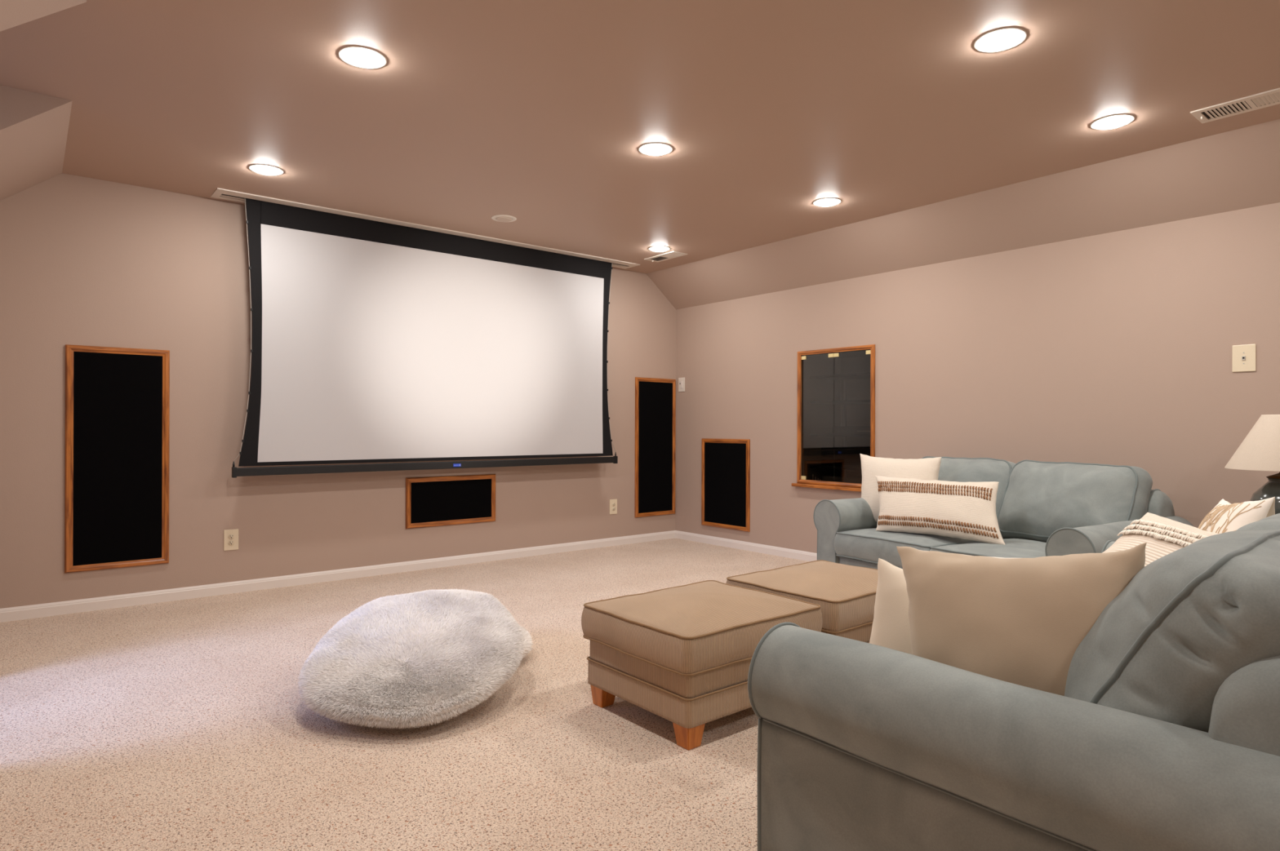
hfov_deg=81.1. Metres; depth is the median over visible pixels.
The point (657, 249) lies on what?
recessed light
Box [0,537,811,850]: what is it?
floor
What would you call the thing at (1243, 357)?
cable wall plate
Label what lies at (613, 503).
wall outlet
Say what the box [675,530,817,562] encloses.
baseboard
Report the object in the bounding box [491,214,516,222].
recessed light
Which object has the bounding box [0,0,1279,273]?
ceiling
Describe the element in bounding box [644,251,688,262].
ceiling vent
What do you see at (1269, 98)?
ceiling vent
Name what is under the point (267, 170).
recessed light
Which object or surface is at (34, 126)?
wall
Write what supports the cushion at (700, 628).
on the ottoman at (682, 655)
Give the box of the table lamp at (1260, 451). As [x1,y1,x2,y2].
[1224,414,1279,518]
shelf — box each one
[809,372,870,380]
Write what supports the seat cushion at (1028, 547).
on the loveseat at (1043, 508)
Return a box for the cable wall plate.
[1231,344,1256,372]
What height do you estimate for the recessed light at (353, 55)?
0.018 m
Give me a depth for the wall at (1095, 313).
4.56 m
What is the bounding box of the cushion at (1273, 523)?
[1239,517,1279,530]
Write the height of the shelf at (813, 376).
0.018 m
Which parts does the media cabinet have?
glass door, sill, frame rail, frame rail, power strip, glass door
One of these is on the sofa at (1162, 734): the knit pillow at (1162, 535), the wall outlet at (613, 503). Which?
the knit pillow at (1162, 535)
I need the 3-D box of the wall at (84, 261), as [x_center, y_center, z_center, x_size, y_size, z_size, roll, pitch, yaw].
[-1.578,-0.170,5.484,4.962,2.448,0.001,0,0,-39]
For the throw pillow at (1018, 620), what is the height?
0.496 m
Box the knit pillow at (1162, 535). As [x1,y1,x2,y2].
[1105,512,1219,565]
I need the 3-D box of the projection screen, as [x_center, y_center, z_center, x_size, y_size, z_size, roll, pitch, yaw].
[-1.310,-0.536,5.497,3.220,1.715,0.210,0,0,-39]
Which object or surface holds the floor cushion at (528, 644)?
on the floor
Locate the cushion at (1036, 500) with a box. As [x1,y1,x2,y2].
[998,462,1151,542]
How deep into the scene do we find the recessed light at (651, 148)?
3.74 m
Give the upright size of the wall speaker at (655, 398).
1.265 m
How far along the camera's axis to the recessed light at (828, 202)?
4.61 m
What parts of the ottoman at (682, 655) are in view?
leg, leg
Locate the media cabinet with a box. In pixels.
[791,344,875,492]
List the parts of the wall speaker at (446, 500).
frame rail, frame rail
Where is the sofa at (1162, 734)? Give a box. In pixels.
[747,517,1279,850]
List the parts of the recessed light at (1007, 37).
bulb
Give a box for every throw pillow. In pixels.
[860,454,942,522]
[868,558,913,654]
[897,542,1146,696]
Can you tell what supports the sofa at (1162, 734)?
on the floor
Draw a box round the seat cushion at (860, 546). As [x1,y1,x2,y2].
[834,528,973,566]
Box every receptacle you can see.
[228,533,234,539]
[228,540,234,546]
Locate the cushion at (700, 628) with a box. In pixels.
[581,582,823,674]
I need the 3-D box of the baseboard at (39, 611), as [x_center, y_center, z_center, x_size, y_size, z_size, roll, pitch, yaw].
[-1.577,1.018,5.477,4.962,0.071,0.014,0,0,-39]
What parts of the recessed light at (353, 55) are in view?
bulb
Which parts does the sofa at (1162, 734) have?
arm, arm, frame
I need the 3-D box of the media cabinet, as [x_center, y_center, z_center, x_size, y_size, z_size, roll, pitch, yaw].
[1.669,-0.051,5.829,0.585,1.070,0.760,0,0,-39]
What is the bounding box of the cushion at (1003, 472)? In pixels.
[920,457,1017,537]
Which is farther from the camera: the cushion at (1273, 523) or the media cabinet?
the media cabinet
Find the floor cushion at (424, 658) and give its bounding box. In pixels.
[297,588,525,729]
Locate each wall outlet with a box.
[223,528,238,551]
[609,499,617,514]
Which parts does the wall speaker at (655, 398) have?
frame rail, frame rail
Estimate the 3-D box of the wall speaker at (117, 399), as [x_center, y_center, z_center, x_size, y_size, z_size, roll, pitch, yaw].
[-3.001,0.185,4.304,0.493,1.267,0.018,0,0,-39]
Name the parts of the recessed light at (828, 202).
bulb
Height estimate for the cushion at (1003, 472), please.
0.462 m
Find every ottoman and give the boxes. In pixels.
[581,581,823,750]
[725,561,877,643]
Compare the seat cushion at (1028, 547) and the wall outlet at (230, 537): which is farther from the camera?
the wall outlet at (230, 537)
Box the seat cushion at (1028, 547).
[931,537,1046,556]
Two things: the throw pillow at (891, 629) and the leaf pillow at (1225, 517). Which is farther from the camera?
the leaf pillow at (1225, 517)
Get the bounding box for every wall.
[0,0,86,200]
[0,173,675,608]
[646,119,1279,553]
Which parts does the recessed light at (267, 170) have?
bulb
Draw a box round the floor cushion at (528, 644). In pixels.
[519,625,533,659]
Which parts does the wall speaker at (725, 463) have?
frame rail, frame rail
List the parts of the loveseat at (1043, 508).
arm, seat, arm, frame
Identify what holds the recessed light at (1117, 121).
in the ceiling
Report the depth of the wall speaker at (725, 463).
6.52 m
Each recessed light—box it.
[248,164,284,175]
[337,45,386,69]
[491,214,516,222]
[638,142,672,155]
[648,246,670,252]
[813,197,841,206]
[973,27,1026,53]
[1089,114,1134,129]
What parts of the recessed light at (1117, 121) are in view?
bulb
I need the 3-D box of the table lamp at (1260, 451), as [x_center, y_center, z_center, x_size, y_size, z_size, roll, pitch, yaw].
[2.865,0.233,3.317,0.425,0.603,0.425,0,0,-39]
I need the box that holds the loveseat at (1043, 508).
[813,456,1193,569]
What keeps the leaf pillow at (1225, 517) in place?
on the sofa at (1162, 734)
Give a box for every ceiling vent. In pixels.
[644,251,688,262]
[1190,88,1279,124]
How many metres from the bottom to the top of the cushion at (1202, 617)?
0.456 m
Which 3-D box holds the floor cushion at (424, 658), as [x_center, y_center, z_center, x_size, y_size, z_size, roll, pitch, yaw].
[-0.892,0.879,2.970,0.906,0.287,0.998,0,0,-39]
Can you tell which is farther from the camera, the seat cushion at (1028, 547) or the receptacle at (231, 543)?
the receptacle at (231, 543)
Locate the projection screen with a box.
[210,187,639,478]
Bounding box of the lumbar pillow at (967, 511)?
[875,475,1004,545]
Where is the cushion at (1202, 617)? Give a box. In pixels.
[1062,528,1279,733]
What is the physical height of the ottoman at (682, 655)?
0.421 m
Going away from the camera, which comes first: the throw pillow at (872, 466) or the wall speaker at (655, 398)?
the throw pillow at (872, 466)
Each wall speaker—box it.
[64,344,169,573]
[405,474,495,528]
[634,377,675,517]
[701,438,750,532]
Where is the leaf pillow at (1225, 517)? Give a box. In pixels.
[1199,496,1275,533]
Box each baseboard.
[0,530,675,622]
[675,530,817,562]
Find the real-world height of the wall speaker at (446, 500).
0.368 m
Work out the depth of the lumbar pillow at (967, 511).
4.10 m
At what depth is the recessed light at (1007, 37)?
2.67 m
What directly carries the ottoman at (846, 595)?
on the floor
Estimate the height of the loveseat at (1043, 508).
0.868 m
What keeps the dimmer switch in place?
attached to the wall at (1095, 313)
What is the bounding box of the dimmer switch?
[678,377,684,391]
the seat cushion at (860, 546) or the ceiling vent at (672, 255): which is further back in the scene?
the ceiling vent at (672, 255)
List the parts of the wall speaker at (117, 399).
frame rail, frame rail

